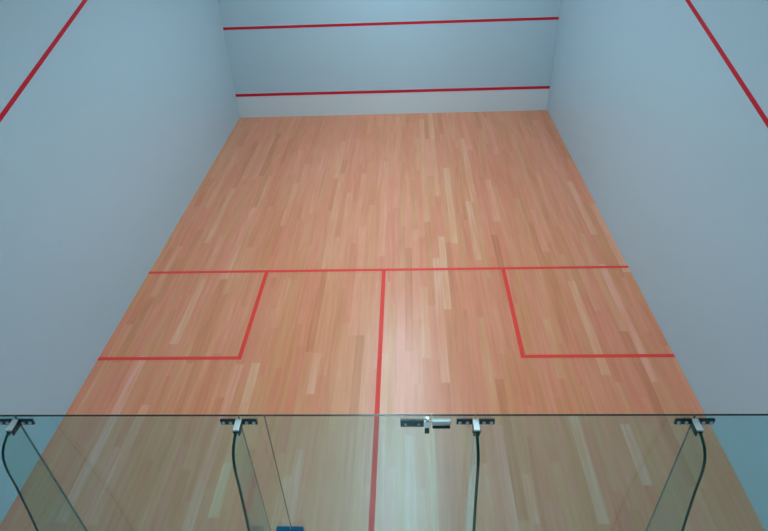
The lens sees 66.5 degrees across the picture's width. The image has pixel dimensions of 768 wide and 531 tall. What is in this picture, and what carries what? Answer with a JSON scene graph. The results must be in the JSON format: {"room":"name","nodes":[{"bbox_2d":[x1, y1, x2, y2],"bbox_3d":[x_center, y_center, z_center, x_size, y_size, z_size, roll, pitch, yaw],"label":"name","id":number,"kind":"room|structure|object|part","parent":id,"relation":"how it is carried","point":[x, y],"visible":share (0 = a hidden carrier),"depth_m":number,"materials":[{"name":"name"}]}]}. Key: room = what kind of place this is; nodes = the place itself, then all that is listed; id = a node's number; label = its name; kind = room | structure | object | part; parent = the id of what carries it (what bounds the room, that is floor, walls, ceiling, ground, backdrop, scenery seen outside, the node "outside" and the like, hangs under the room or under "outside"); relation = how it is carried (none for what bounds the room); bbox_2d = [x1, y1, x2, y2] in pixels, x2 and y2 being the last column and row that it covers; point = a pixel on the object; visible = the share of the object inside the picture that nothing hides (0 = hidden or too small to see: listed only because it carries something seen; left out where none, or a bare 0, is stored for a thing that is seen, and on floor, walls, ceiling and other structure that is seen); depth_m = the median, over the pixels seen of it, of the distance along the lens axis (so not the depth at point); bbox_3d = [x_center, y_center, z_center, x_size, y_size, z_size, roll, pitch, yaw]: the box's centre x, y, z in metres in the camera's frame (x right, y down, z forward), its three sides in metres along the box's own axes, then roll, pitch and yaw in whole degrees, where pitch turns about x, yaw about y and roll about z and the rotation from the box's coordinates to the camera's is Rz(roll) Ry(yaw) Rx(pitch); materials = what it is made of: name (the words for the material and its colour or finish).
{"room":"squash court","nodes":[
{"label":"squash court","id":0,"kind":"room"},
{"bbox_2d":[0,0,239,523],"bbox_3d":[-3.453,-1.218,4.873,0.201,5.830,14.350,-1,36,3],"label":"wall","id":1,"kind":"structure","parent":0,"point":[114,114],"depth_m":6.38,"materials":[{"name":"paint"}]},
{"bbox_2d":[0,110,764,530],"bbox_3d":[0.017,-0.279,8.288,6.400,0.031,9.750,-1,36,3],"label":"floor","id":2,"kind":"structure","parent":0,"point":[453,262],"depth_m":6.48,"materials":[{"name":"brown wood"}]},
{"bbox_2d":[218,0,560,93],"bbox_3d":[0.054,-5.556,10.590,6.800,5.830,0.201,-1,36,3],"label":"wall","id":3,"kind":"structure","parent":0,"point":[274,46],"depth_m":11.37,"materials":[{"name":"paint"}]},
{"bbox_2d":[236,86,549,117],"bbox_3d":[0.148,-3.363,12.052,6.394,0.500,0.022,-1,36,3],"label":"board","id":4,"kind":"object","parent":3,"relation":"attached to","point":[527,98],"visible":1,"depth_m":12.04,"materials":[{"name":"paint"}]},
{"bbox_2d":[547,0,767,530],"bbox_3d":[3.139,-1.302,4.574,0.201,5.830,14.350,-1,36,3],"label":"wall","id":5,"kind":"structure","parent":0,"point":[659,107],"depth_m":5.90,"materials":[{"name":"paint"}]},
{"bbox_3d":[-0.191,3.959,2.502,6.400,0.030,4.600,-1,36,3],"label":"floor","id":6,"kind":"structure","parent":0,"visible":0},
{"bbox_2d":[1,431,38,530],"bbox_3d":[-1.912,1.821,3.620,0.015,2.228,0.345,-1,36,3],"label":"glass fin","id":7,"kind":"object","parent":6,"relation":"on","point":[8,432],"visible":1,"depth_m":3.07,"materials":[{"name":"clear glass"}]},
{"bbox_2d":[0,419,34,435],"bbox_3d":[-1.949,0.851,3.079,0.194,0.048,0.074,-1,36,3],"label":"fitting","id":8,"kind":"object","parent":7,"relation":"attached to","point":[14,425],"visible":0.98,"depth_m":3.09,"materials":[{"name":"metal"}]},
{"bbox_3d":[-2.005,0.828,3.103,0.080,0.036,0.012,-1,36,3],"label":"clamp plate","id":9,"kind":"part","parent":8,"relation":"part of","materials":[{"name":"metal"}]},
{"bbox_3d":[-1.892,0.827,3.097,0.080,0.036,0.012,-1,36,3],"label":"clamp plate","id":10,"kind":"part","parent":8,"relation":"part of","materials":[{"name":"metal"}]},
{"bbox_2d":[0,415,85,530],"bbox_3d":[-2.635,1.713,3.789,1.455,2.257,0.012,-1,36,3],"label":"sheet","id":11,"kind":"object","parent":6,"relation":"on","point":[0,415],"visible":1,"depth_m":3.20,"materials":[{"name":"clear glass"}]},
{"bbox_2d":[14,414,269,530],"bbox_3d":[-1.311,1.696,3.729,1.193,2.257,0.012,-1,36,3],"label":"sheet","id":12,"kind":"object","parent":6,"relation":"on","point":[15,416],"visible":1,"depth_m":3.09,"materials":[{"name":"clear glass"}]},
{"bbox_2d":[232,431,249,530],"bbox_3d":[-0.719,1.806,3.566,0.015,2.228,0.345,-1,36,3],"label":"glass fin","id":13,"kind":"object","parent":6,"relation":"on","point":[235,432],"visible":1,"depth_m":3.01,"materials":[{"name":"clear glass"}]},
{"bbox_2d":[220,419,257,435],"bbox_3d":[-0.756,0.835,3.024,0.194,0.048,0.074,-1,36,3],"label":"fitting","id":14,"kind":"object","parent":13,"relation":"attached to","point":[238,423],"visible":0.98,"depth_m":3.03,"materials":[{"name":"metal"}]},
{"bbox_3d":[-0.812,0.813,3.049,0.080,0.036,0.012,-1,36,3],"label":"clamp plate","id":15,"kind":"part","parent":14,"relation":"part of","materials":[{"name":"metal"}]},
{"bbox_3d":[-0.698,0.811,3.043,0.080,0.036,0.012,-1,36,3],"label":"clamp plate","id":16,"kind":"part","parent":14,"relation":"part of","materials":[{"name":"metal"}]},
{"bbox_2d":[238,414,290,530],"bbox_3d":[-0.646,1.696,3.687,0.134,2.257,0.042,-1,36,3],"label":"sheet","id":17,"kind":"object","parent":6,"relation":"on","point":[278,528],"visible":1,"depth_m":3.38,"materials":[{"name":"clear glass"}]},
{"bbox_2d":[264,414,430,530],"bbox_3d":[-0.148,1.689,3.656,0.860,2.248,0.055,-1,36,3],"label":"door","id":18,"kind":"structure","parent":6,"relation":"on","point":[426,422],"depth_m":3.01,"materials":[{"name":"clear glass"}]},
{"bbox_2d":[429,414,475,530],"bbox_3d":[0.395,1.683,3.640,0.224,2.257,0.041,-1,36,3],"label":"sheet","id":19,"kind":"object","parent":6,"relation":"on","point":[436,423],"visible":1,"depth_m":2.99,"materials":[{"name":"glass"}]},
{"bbox_3d":[0.294,0.825,3.008,0.089,0.008,0.029,-1,36,3],"label":"bracket rail","id":20,"kind":"part","parent":19,"relation":"part of","materials":[{"name":"metal"}]},
{"bbox_2d":[465,431,479,530],"bbox_3d":[0.504,1.790,3.511,0.015,2.228,0.345,-1,36,3],"label":"glass fin","id":21,"kind":"object","parent":6,"relation":"on","point":[470,525],"visible":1,"depth_m":3.08,"materials":[{"name":"clear glass"}]},
{"bbox_2d":[456,418,494,435],"bbox_3d":[0.467,0.820,2.969,0.194,0.048,0.074,-1,36,3],"label":"fitting","id":22,"kind":"object","parent":21,"relation":"attached to","point":[475,423],"visible":0.94,"depth_m":2.98,"materials":[{"name":"metal"}]},
{"bbox_3d":[0.411,0.797,2.993,0.080,0.036,0.012,-1,36,3],"label":"clamp plate","id":23,"kind":"part","parent":22,"relation":"part of","materials":[{"name":"metal"}]},
{"bbox_3d":[0.524,0.796,2.988,0.080,0.036,0.012,-1,36,3],"label":"clamp plate","id":24,"kind":"part","parent":22,"relation":"part of","materials":[{"name":"metal"}]},
{"bbox_2d":[475,414,694,530],"bbox_3d":[1.054,1.666,3.622,1.091,2.257,0.012,-1,36,3],"label":"sheet","id":25,"kind":"object","parent":6,"relation":"on","point":[693,415],"visible":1,"depth_m":2.97,"materials":[{"name":"clear glass"}]},
{"bbox_2d":[681,431,706,530],"bbox_3d":[1.596,1.777,3.461,0.015,2.228,0.345,-1,36,3],"label":"glass fin","id":26,"kind":"object","parent":6,"relation":"on","point":[700,432],"visible":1,"depth_m":2.90,"materials":[{"name":"clear glass"}]},
{"bbox_2d":[674,418,714,435],"bbox_3d":[1.559,0.806,2.920,0.194,0.048,0.074,-1,36,3],"label":"fitting","id":27,"kind":"object","parent":26,"relation":"attached to","point":[695,424],"visible":0.98,"depth_m":2.93,"materials":[{"name":"metal"}]},
{"bbox_3d":[1.503,0.783,2.944,0.080,0.036,0.012,-1,36,3],"label":"clamp plate","id":28,"kind":"part","parent":27,"relation":"part of","materials":[{"name":"metal"}]},
{"bbox_3d":[1.616,0.782,2.938,0.080,0.036,0.012,-1,36,3],"label":"clamp plate","id":29,"kind":"part","parent":27,"relation":"part of","materials":[{"name":"metal"}]},
{"bbox_2d":[647,414,767,529],"bbox_3d":[2.315,1.650,3.565,1.429,2.257,0.012,-1,36,3],"label":"sheet","id":30,"kind":"object","parent":6,"relation":"on","point":[695,414],"visible":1,"depth_m":2.92,"materials":[{"name":"clear glass"}]}
]}

